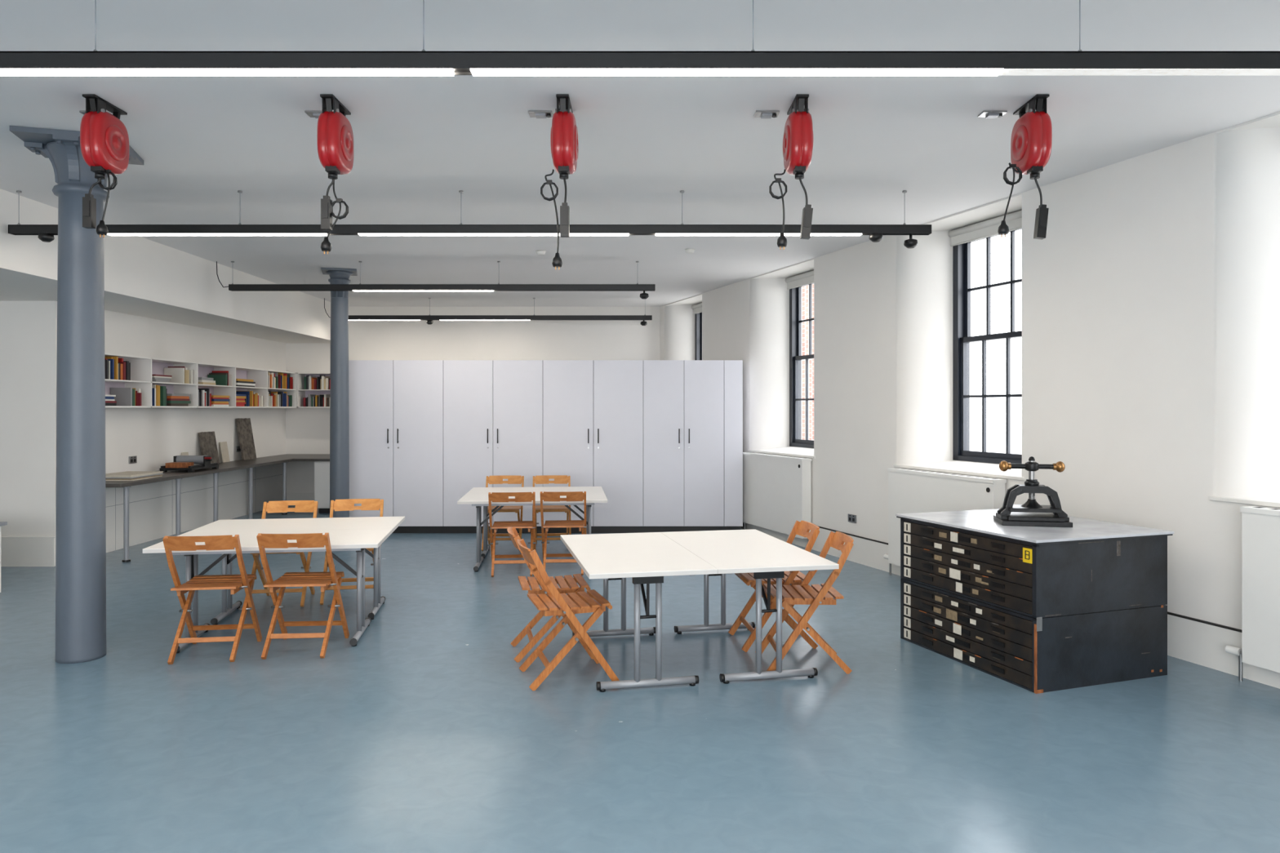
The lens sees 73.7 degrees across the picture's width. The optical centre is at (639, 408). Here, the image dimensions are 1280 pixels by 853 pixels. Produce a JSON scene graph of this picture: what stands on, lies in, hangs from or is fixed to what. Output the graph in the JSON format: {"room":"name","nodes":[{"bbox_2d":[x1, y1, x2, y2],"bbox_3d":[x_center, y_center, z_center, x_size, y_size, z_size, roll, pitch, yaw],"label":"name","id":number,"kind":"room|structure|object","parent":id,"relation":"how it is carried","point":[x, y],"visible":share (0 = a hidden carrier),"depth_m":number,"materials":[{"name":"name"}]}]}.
{"room":"art studio","nodes":[
{"label":"art studio","id":0,"kind":"room"},
{"bbox_2d":[0,300,285,536],"bbox_3d":[-7.900,-0.050,5.350,3.600,3.400,18.700,0,0,0],"label":"wall","id":1,"kind":"structure","parent":0,"point":[28,328],"depth_m":9.85,"materials":[{"name":"paint"}]},
{"bbox_2d":[0,536,55,566],"bbox_3d":[-7.794,1.495,8.888,3.412,0.310,0.024,0,0,0],"label":"baseboard","id":2,"kind":"structure","parent":1,"relation":"attached to","point":[15,551],"depth_m":8.88,"materials":[{"name":"paint"}]},
{"bbox_2d":[128,455,137,463],"bbox_3d":[-6.091,0.620,10.250,0.014,0.086,0.146,0,0,0],"label":"wall socket","id":3,"kind":"object","parent":1,"relation":"attached to","point":[132,460],"visible":1,"depth_m":10.24,"materials":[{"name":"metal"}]},
{"bbox_2d":[0,188,330,342],"bbox_3d":[-7.300,-1.435,5.350,4.400,0.630,18.700,0,0,0],"label":"beam","id":4,"kind":"structure","parent":1,"relation":"attached to","point":[144,277],"depth_m":9.30,"materials":[{"name":"paint"}]},
{"bbox_2d":[105,462,282,552],"bbox_3d":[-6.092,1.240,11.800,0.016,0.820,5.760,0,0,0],"label":"base cabinet","id":5,"kind":"object","parent":1,"relation":"attached to","point":[152,506],"visible":0.42,"depth_m":11.43,"materials":[{"name":"paint"}]},
{"bbox_2d":[104,352,330,408],"bbox_3d":[-5.150,-0.302,11.825,1.900,0.595,5.750,0,0,0],"label":"wall shelf unit","id":6,"kind":"object","parent":1,"relation":"attached to","point":[142,368],"visible":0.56,"depth_m":11.16,"materials":[{"name":"white laminate"}]},
{"bbox_2d":[104,356,330,406],"bbox_3d":[-5.181,-0.301,11.867,1.798,0.549,5.627,0,0,0],"label":"books","id":7,"kind":"object","parent":6,"relation":"on","point":[116,368],"visible":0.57,"depth_m":11.49,"materials":[{"name":"multicoloured paper"}]},
{"bbox_2d":[235,445,240,452],"bbox_3d":[-6.091,0.620,12.950,0.014,0.086,0.146,0,0,0],"label":"wall socket","id":8,"kind":"object","parent":1,"relation":"attached to","point":[237,448],"visible":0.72,"depth_m":12.92,"materials":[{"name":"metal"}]},
{"bbox_2d":[285,306,659,492],"bbox_3d":[-4.261,-0.050,14.800,10.478,3.400,0.200,0,0,0],"label":"wall","id":9,"kind":"structure","parent":0,"point":[307,429],"depth_m":14.70,"materials":[{"name":"paint"}]},
{"bbox_2d":[286,492,314,500],"bbox_3d":[-2.950,1.550,14.690,6.300,0.200,0.020,0,0,0],"label":"baseboard","id":10,"kind":"structure","parent":9,"relation":"attached to","point":[290,495],"depth_m":14.68,"materials":[{"name":"paint"}]},
{"bbox_2d":[0,505,1279,852],"bbox_3d":[-1.006,1.725,5.350,17.388,0.150,19.100,0,0,0],"label":"floor","id":11,"kind":"structure","parent":0,"point":[427,734],"depth_m":4.37,"materials":[{"name":"blue plastic"}]},
{"bbox_2d":[0,521,7,592],"bbox_3d":[-6.450,1.335,7.320,1.540,0.630,0.680,0,0,0],"label":"storage unit","id":12,"kind":"object","parent":11,"relation":"on","point":[2,523],"visible":1,"depth_m":7.63,"materials":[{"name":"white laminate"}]},
{"bbox_2d":[9,125,143,663],"bbox_3d":[-3.700,-0.049,5.650,0.600,3.398,0.600,0,0,-17],"label":"column","id":13,"kind":"structure","parent":11,"relation":"on","point":[81,507],"depth_m":5.54,"materials":[{"name":"metal"}]},
{"bbox_2d":[162,534,262,664],"bbox_3d":[-2.869,1.239,5.750,0.460,0.835,0.571,0,0,-8],"label":"folding chair","id":14,"kind":"object","parent":11,"relation":"on","point":[235,583],"visible":1,"depth_m":5.63,"materials":[{"name":"brown wood"}]},
{"bbox_2d":[105,453,329,562],"bbox_3d":[-5.192,1.220,11.794,1.784,0.860,5.769,0,0,0],"label":"countertop","id":15,"kind":"structure","parent":11,"relation":"on","point":[322,461],"depth_m":12.05,"materials":[{"name":"dark grey laminate"},{"name":"grey steel"},{"name":"black plastic"}]},
{"bbox_2d":[105,471,163,480],"bbox_3d":[-5.716,0.759,9.549,0.440,0.060,0.622,0,0,0],"label":"paper stack","id":16,"kind":"object","parent":15,"relation":"on","point":[128,475],"visible":0.86,"depth_m":9.43,"materials":[{"name":"white paper"}]},
{"bbox_2d":[181,452,188,455],"bbox_3d":[-6.067,0.689,11.400,0.042,0.199,0.160,0,0,0],"label":"print","id":17,"kind":"object","parent":15,"relation":"on","point":[182,453],"visible":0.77,"depth_m":11.39},
{"bbox_2d":[159,455,218,471],"bbox_3d":[-5.656,0.697,10.850,0.532,0.185,0.680,0,0,0],"label":"press","id":18,"kind":"object","parent":15,"relation":"on","point":[180,462],"visible":0.97,"depth_m":10.82,"materials":[{"name":"metal"}]},
{"bbox_2d":[198,431,219,463],"bbox_3d":[-6.037,0.559,11.950,0.103,0.459,0.400,0,0,0],"label":"stone","id":19,"kind":"object","parent":15,"relation":"on","point":[207,441],"visible":0.85,"depth_m":11.95,"materials":[{"name":"grey stone"}]},
{"bbox_2d":[219,441,230,462],"bbox_3d":[-6.059,0.639,12.450,0.058,0.298,0.200,0,0,0],"label":"print","id":20,"kind":"object","parent":15,"relation":"on","point":[224,447],"visible":1,"depth_m":12.44},
{"bbox_2d":[235,417,256,460],"bbox_3d":[-6.022,0.470,13.050,0.131,0.636,0.420,0,0,0],"label":"stone","id":21,"kind":"object","parent":15,"relation":"on","point":[244,428],"visible":1,"depth_m":13.01,"materials":[{"name":"grey stone"}]},
{"bbox_2d":[142,528,392,653],"bbox_3d":[-2.595,1.290,6.109,1.500,0.720,0.748,0,0,-9],"label":"folding table","id":22,"kind":"object","parent":11,"relation":"on","point":[355,540],"visible":0.67,"depth_m":6.07,"materials":[{"name":"white laminate"}]},
{"bbox_2d":[248,500,318,607],"bbox_3d":[-3.051,1.239,7.310,0.460,0.835,0.571,0,0,-8],"label":"folding chair","id":23,"kind":"object","parent":11,"relation":"on","point":[281,506],"visible":0.5,"depth_m":7.47,"materials":[{"name":"brown wood"}]},
{"bbox_2d":[186,516,404,625],"bbox_3d":[-2.705,1.290,6.851,1.500,0.720,0.748,0,0,-8],"label":"folding table","id":24,"kind":"object","parent":11,"relation":"on","point":[366,522],"visible":0.82,"depth_m":6.82,"materials":[{"name":"white laminate"}]},
{"bbox_2d":[256,533,349,659],"bbox_3d":[-2.299,1.239,5.850,0.460,0.835,0.571,0,0,-4],"label":"folding chair","id":25,"kind":"object","parent":11,"relation":"on","point":[324,580],"visible":1,"depth_m":5.73,"materials":[{"name":"brown wood"}]},
{"bbox_2d":[320,266,357,517],"bbox_3d":[-3.820,-0.049,10.850,0.420,3.398,0.420,0,0,-17],"label":"column","id":26,"kind":"structure","parent":11,"relation":"on","point":[339,384],"depth_m":10.76,"materials":[{"name":"metal"}]},
{"bbox_2d":[320,498,383,604],"bbox_3d":[-2.502,1.239,7.450,0.460,0.835,0.571,0,0,-10],"label":"folding chair","id":27,"kind":"object","parent":11,"relation":"on","point":[348,504],"visible":0.49,"depth_m":7.65,"materials":[{"name":"brown wood"}]},
{"bbox_2d":[481,475,524,551],"bbox_3d":[-1.621,1.239,10.130,0.460,0.835,0.571,0,0,-4],"label":"folding chair","id":28,"kind":"object","parent":11,"relation":"on","point":[512,479],"visible":0.6,"depth_m":10.25,"materials":[{"name":"brown wood"}]},
{"bbox_2d":[488,492,536,577],"bbox_3d":[-1.279,1.239,8.590,0.460,0.835,0.571,0,0,-6],"label":"folding chair","id":29,"kind":"object","parent":11,"relation":"on","point":[494,496],"visible":0.95,"depth_m":8.45,"materials":[{"name":"brown wood"}]},
{"bbox_2d":[457,493,607,571],"bbox_3d":[-1.107,1.290,8.946,1.500,0.720,0.748,0,0,-5],"label":"folding table","id":30,"kind":"object","parent":11,"relation":"on","point":[477,500],"visible":0.62,"depth_m":8.80,"materials":[{"name":"white laminate"}]},
{"bbox_2d":[466,486,604,558],"bbox_3d":[-1.173,1.290,9.694,1.500,0.720,0.748,0,0,-5],"label":"folding table","id":31,"kind":"object","parent":11,"relation":"on","point":[552,489],"visible":0.39,"depth_m":9.67,"materials":[{"name":"white laminate"}]},
{"bbox_2d":[348,360,742,533],"bbox_3d":[-1.270,0.510,11.492,5.241,2.280,0.657,0,0,0],"label":"cabinet","id":32,"kind":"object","parent":11,"relation":"on","point":[662,440],"depth_m":11.20,"materials":[{"name":"laminate"}]},
{"bbox_2d":[506,526,592,662],"bbox_3d":[-0.610,1.239,5.778,0.571,0.835,0.460,0,0,-12],"label":"folding chair","id":33,"kind":"object","parent":11,"relation":"on","point":[568,584],"visible":0.67,"depth_m":5.64,"materials":[{"name":"brown wood"}]},
{"bbox_2d":[532,475,571,550],"bbox_3d":[-1.051,1.239,10.150,0.460,0.835,0.571,0,0,-6],"label":"folding chair","id":34,"kind":"object","parent":11,"relation":"on","point":[544,479],"visible":0.62,"depth_m":10.28,"materials":[{"name":"brown wood"}]},
{"bbox_2d":[540,491,586,575],"bbox_3d":[-0.769,1.239,8.650,0.460,0.835,0.571,0,0,-3],"label":"folding chair","id":35,"kind":"object","parent":11,"relation":"on","point":[546,495],"visible":0.93,"depth_m":8.50,"materials":[{"name":"brown wood"}]},
{"bbox_2d":[516,538,619,690],"bbox_3d":[-0.460,1.239,5.237,0.571,0.835,0.460,0,0,-17],"label":"folding chair","id":36,"kind":"object","parent":11,"relation":"on","point":[571,604],"visible":0.98,"depth_m":5.09,"materials":[{"name":"brown wood"}]},
{"bbox_2d":[560,532,717,692],"bbox_3d":[-0.068,1.290,5.590,0.748,0.720,1.500,0,0,-12],"label":"folding table","id":37,"kind":"object","parent":11,"relation":"on","point":[646,557],"visible":0.91,"depth_m":5.16,"materials":[{"name":"white laminate"}]},
{"bbox_2d":[660,528,839,684],"bbox_3d":[0.667,1.290,5.740,0.748,0.720,1.500,0,0,-11],"label":"folding table","id":38,"kind":"object","parent":11,"relation":"on","point":[762,554],"visible":0.9,"depth_m":5.33,"materials":[{"name":"white laminate"}]},
{"bbox_2d":[728,520,819,652],"bbox_3d":[0.950,1.239,6.021,0.571,0.835,0.460,0,0,-6],"label":"folding chair","id":39,"kind":"object","parent":11,"relation":"on","point":[802,528],"visible":0.55,"depth_m":5.87,"materials":[{"name":"brown wood"}]},
{"bbox_2d":[742,452,812,541],"bbox_3d":[1.682,1.120,10.684,0.138,1.060,1.815,0,0,-20],"label":"radiator","id":40,"kind":"object","parent":11,"relation":"on","point":[777,489],"visible":0.82,"depth_m":10.53,"materials":[{"name":"metal"}]},
{"bbox_2d":[755,531,853,674],"bbox_3d":[1.060,1.239,5.490,0.571,0.835,0.460,0,0,-1],"label":"folding chair","id":41,"kind":"object","parent":11,"relation":"on","point":[803,593],"visible":0.94,"depth_m":5.31,"materials":[{"name":"brown wood"}]},
{"bbox_2d":[883,467,1006,575],"bbox_3d":[2.732,1.120,7.725,0.138,1.060,1.686,0,0,-20],"label":"radiator","id":42,"kind":"object","parent":11,"relation":"on","point":[909,491],"visible":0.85,"depth_m":7.78,"materials":[{"name":"metal"}]},
{"bbox_2d":[895,508,1173,693],"bbox_3d":[2.564,1.205,5.696,1.080,0.890,1.310,0,0,-20],"label":"chest","id":43,"kind":"object","parent":11,"relation":"on","point":[1037,610],"visible":0.99,"depth_m":5.19,"materials":[{"name":"paint"}]},
{"bbox_2d":[993,456,1072,527],"bbox_3d":[2.580,0.539,5.620,0.420,0.440,0.306,0,0,12],"label":"press","id":44,"kind":"object","parent":43,"relation":"on","point":[1029,517],"visible":1,"depth_m":5.57,"materials":[{"name":"metal"}]},
{"bbox_2d":[1225,506,1279,680],"bbox_3d":[3.881,1.120,4.487,0.138,1.060,1.610,0,0,-20],"label":"radiator","id":45,"kind":"object","parent":11,"relation":"on","point":[1260,526],"visible":1,"depth_m":5.00,"materials":[{"name":"metal"}]},
{"bbox_2d":[0,0,1279,306],"bbox_3d":[-0.847,-1.850,5.350,17.706,0.200,19.100,0,0,0],"label":"ceiling","id":46,"kind":"structure","parent":0,"point":[420,141],"depth_m":5.23,"materials":[{"name":"paint"}]},
{"bbox_2d":[8,190,57,242],"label":"track light","id":47,"kind":"object","parent":46,"relation":"hanging from","point":[47,233],"depth_m":6.83,"materials":[{"name":"black metal"}]},
{"bbox_2d":[80,93,128,237],"bbox_3d":[-3.072,-1.361,4.900,0.165,0.773,0.304,0,0,0],"label":"cable reel","id":48,"kind":"object","parent":46,"relation":"hanging from","point":[104,137],"visible":1,"depth_m":4.83,"materials":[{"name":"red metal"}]},
{"bbox_2d":[304,111,321,118],"bbox_3d":[-1.901,-1.738,5.060,0.140,0.021,0.090,0,0,0],"label":"socket","id":49,"kind":"object","parent":46,"relation":"attached to","point":[316,114],"depth_m":5.04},
{"bbox_2d":[105,222,559,235],"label":"track light","id":50,"kind":"object","parent":46,"relation":"hanging from","point":[239,229],"depth_m":6.83,"materials":[{"name":"black metal"}]},
{"bbox_2d":[316,93,353,253],"bbox_3d":[-1.745,-1.314,4.900,0.158,0.868,0.304,0,0,0],"label":"cable reel","id":51,"kind":"object","parent":46,"relation":"hanging from","point":[335,136],"visible":1,"depth_m":4.82,"materials":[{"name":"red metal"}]},
{"bbox_2d":[216,261,655,299],"bbox_3d":[-2.437,-1.524,10.160,5.235,0.449,0.110,0,0,0],"label":"track light","id":52,"kind":"object","parent":46,"relation":"hanging from","point":[355,287],"visible":1,"depth_m":10.12,"materials":[{"name":"black metal"}]},
{"bbox_2d":[324,297,652,325],"bbox_3d":[-2.417,-1.530,13.550,5.215,0.439,0.110,0,0,0],"label":"track light","id":53,"kind":"object","parent":46,"relation":"hanging from","point":[429,317],"visible":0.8,"depth_m":13.51,"materials":[{"name":"black metal"}]},
{"bbox_2d":[528,111,553,118],"bbox_3d":[-0.587,-1.738,5.060,0.140,0.021,0.090,0,0,0],"label":"socket","id":54,"kind":"object","parent":46,"relation":"attached to","point":[538,114],"depth_m":5.04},
{"bbox_2d":[536,250,546,255],"bbox_3d":[-1.100,-1.728,9.500,0.110,0.040,0.110,0,0,0],"label":"smoke detector","id":55,"kind":"object","parent":46,"relation":"attached to","point":[539,252],"visible":1,"depth_m":9.46,"materials":[{"name":"paint"}]},
{"bbox_2d":[540,93,578,270],"bbox_3d":[-0.461,-1.269,4.900,0.213,0.958,0.304,0,0,0],"label":"cable reel","id":56,"kind":"object","parent":46,"relation":"hanging from","point":[564,131],"visible":1,"depth_m":4.80,"materials":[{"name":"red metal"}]},
{"bbox_2d":[0,0,1279,75],"bbox_3d":[-0.250,-1.571,3.550,7.300,0.354,0.075,0,0,0],"label":"track light","id":57,"kind":"object","parent":46,"relation":"hanging from","point":[95,63],"visible":1,"depth_m":3.51,"materials":[{"name":"black metal"}]},
{"bbox_2d":[569,190,800,235],"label":"track light","id":58,"kind":"object","parent":46,"relation":"hanging from","point":[682,229],"depth_m":6.83,"materials":[{"name":"black metal"}]},
{"bbox_2d":[684,248,694,253],"bbox_3d":[0.550,-1.728,9.400,0.110,0.040,0.110,0,0,0],"label":"smoke detector","id":59,"kind":"object","parent":46,"relation":"attached to","point":[690,251],"visible":1,"depth_m":9.36,"materials":[{"name":"paint"}]},
{"bbox_2d":[753,111,779,118],"bbox_3d":[0.751,-1.738,5.060,0.140,0.021,0.090,0,0,0],"label":"socket","id":60,"kind":"object","parent":46,"relation":"attached to","point":[762,114],"depth_m":5.04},
{"bbox_2d":[768,93,813,249],"bbox_3d":[0.862,-1.327,4.900,0.245,0.843,0.304,0,0,0],"label":"cable reel","id":61,"kind":"object","parent":46,"relation":"hanging from","point":[797,138],"visible":1,"depth_m":4.81,"materials":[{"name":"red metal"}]},
{"bbox_2d":[810,222,931,248],"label":"track light","id":62,"kind":"object","parent":46,"relation":"hanging from","point":[875,232],"depth_m":6.83,"materials":[{"name":"black metal"}]},
{"bbox_2d":[977,111,1007,118],"bbox_3d":[2.089,-1.738,5.060,0.140,0.021,0.090,0,0,0],"label":"socket","id":63,"kind":"object","parent":46,"relation":"attached to","point":[987,114],"depth_m":5.04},
{"bbox_2d":[997,93,1052,239],"bbox_3d":[2.183,-1.355,4.900,0.278,0.785,0.304,0,0,0],"label":"cable reel","id":64,"kind":"object","parent":46,"relation":"hanging from","point":[1031,140],"visible":1,"depth_m":4.82,"materials":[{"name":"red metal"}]},
{"bbox_2d":[659,111,1279,630],"bbox_3d":[3.897,-0.050,5.434,0.500,3.400,20.043,0,0,-20],"label":"wall","id":65,"kind":"structure","parent":0,"point":[1151,291],"depth_m":6.24,"materials":[{"name":"paint"}]},
{"bbox_2d":[691,302,702,314],"bbox_3d":[1.047,-1.649,13.880,0.064,0.156,0.952,0,0,-20],"label":"roller blind","id":66,"kind":"object","parent":65,"relation":"attached to","point":[697,308],"visible":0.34,"depth_m":14.13,"materials":[{"name":"fabric"}]},
{"bbox_2d":[694,312,702,359],"bbox_3d":[1.160,-0.612,13.921,0.140,2.243,1.012,0,0,-20],"label":"window","id":67,"kind":"structure","parent":65,"relation":"in","point":[698,317],"depth_m":14.32,"materials":[{"name":"paint"}]},
{"bbox_2d":[747,449,815,458],"bbox_3d":[1.753,0.572,10.725,0.040,0.027,1.705,0,0,-20],"label":"sill","id":68,"kind":"structure","parent":65,"relation":"attached to","point":[751,451],"depth_m":10.59,"materials":[{"name":"paint"}]},
{"bbox_2d":[785,270,813,289],"bbox_3d":[2.121,-1.649,10.855,0.064,0.156,1.005,0,0,-20],"label":"roller blind","id":69,"kind":"object","parent":65,"relation":"attached to","point":[807,277],"visible":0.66,"depth_m":10.98,"materials":[{"name":"fabric"}]},
{"bbox_2d":[789,283,813,448],"bbox_3d":[2.234,-0.612,10.896,0.140,2.243,1.065,0,0,-20],"label":"window","id":70,"kind":"structure","parent":65,"relation":"in","point":[796,357],"depth_m":11.30,"materials":[{"name":"paint"}]},
{"bbox_2d":[848,513,856,523],"bbox_3d":[2.286,1.190,9.197,0.014,0.086,0.146,0,0,-20],"label":"wall socket","id":71,"kind":"object","parent":65,"relation":"attached to","point":[851,518],"visible":1,"depth_m":9.19,"materials":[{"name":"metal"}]},
{"bbox_2d":[893,464,1024,480],"bbox_3d":[2.825,0.572,7.705,0.040,0.027,1.705,0,0,-20],"label":"sill","id":72,"kind":"structure","parent":65,"relation":"attached to","point":[968,473],"depth_m":7.56,"materials":[{"name":"paint"}]},
{"bbox_2d":[952,228,1022,463],"bbox_3d":[3.306,-0.612,7.876,0.140,2.243,1.065,0,0,-20],"label":"window","id":73,"kind":"structure","parent":65,"relation":"in","point":[962,338],"depth_m":8.26,"materials":[{"name":"paint"}]},
{"bbox_2d":[947,209,1022,246],"bbox_3d":[3.193,-1.649,7.835,0.064,0.156,1.005,0,0,-20],"label":"roller blind","id":74,"kind":"object","parent":73,"relation":"attached to","point":[988,228],"visible":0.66,"depth_m":7.87,"materials":[{"name":"fabric"}]},
{"bbox_2d":[741,522,1279,688],"bbox_3d":[3.652,1.506,5.347,0.020,0.287,19.843,0,0,-20],"label":"baseboard","id":75,"kind":"structure","parent":65,"relation":"attached to","point":[1195,641],"depth_m":5.55,"materials":[{"name":"paint"}]},
{"bbox_2d":[1208,496,1279,507],"bbox_3d":[3.918,0.572,4.625,0.040,0.027,1.705,0,0,-20],"label":"sill","id":76,"kind":"structure","parent":65,"relation":"attached to","point":[1246,501],"depth_m":5.20,"materials":[{"name":"paint"}]},
{"label":"outside","id":77,"kind":"structure","parent":0,"visible":0},
{"bbox_2d":[969,431,1022,453],"bbox_3d":[18.048,1.875,25.655,39.300,0.150,80.001,0,0,-20],"label":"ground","id":78,"kind":"structure","parent":77,"point":[995,442],"depth_m":44.28,"materials":[{"name":"white"}]},
{"bbox_2d":[801,284,813,439],"bbox_3d":[5.390,-2.025,40.793,5.030,7.650,19.000,0,0,-20],"label":"brick building","id":79,"kind":"structure","parent":78,"relation":"on","point":[805,290],"depth_m":31.30,"materials":[{"name":"white"}]}
]}

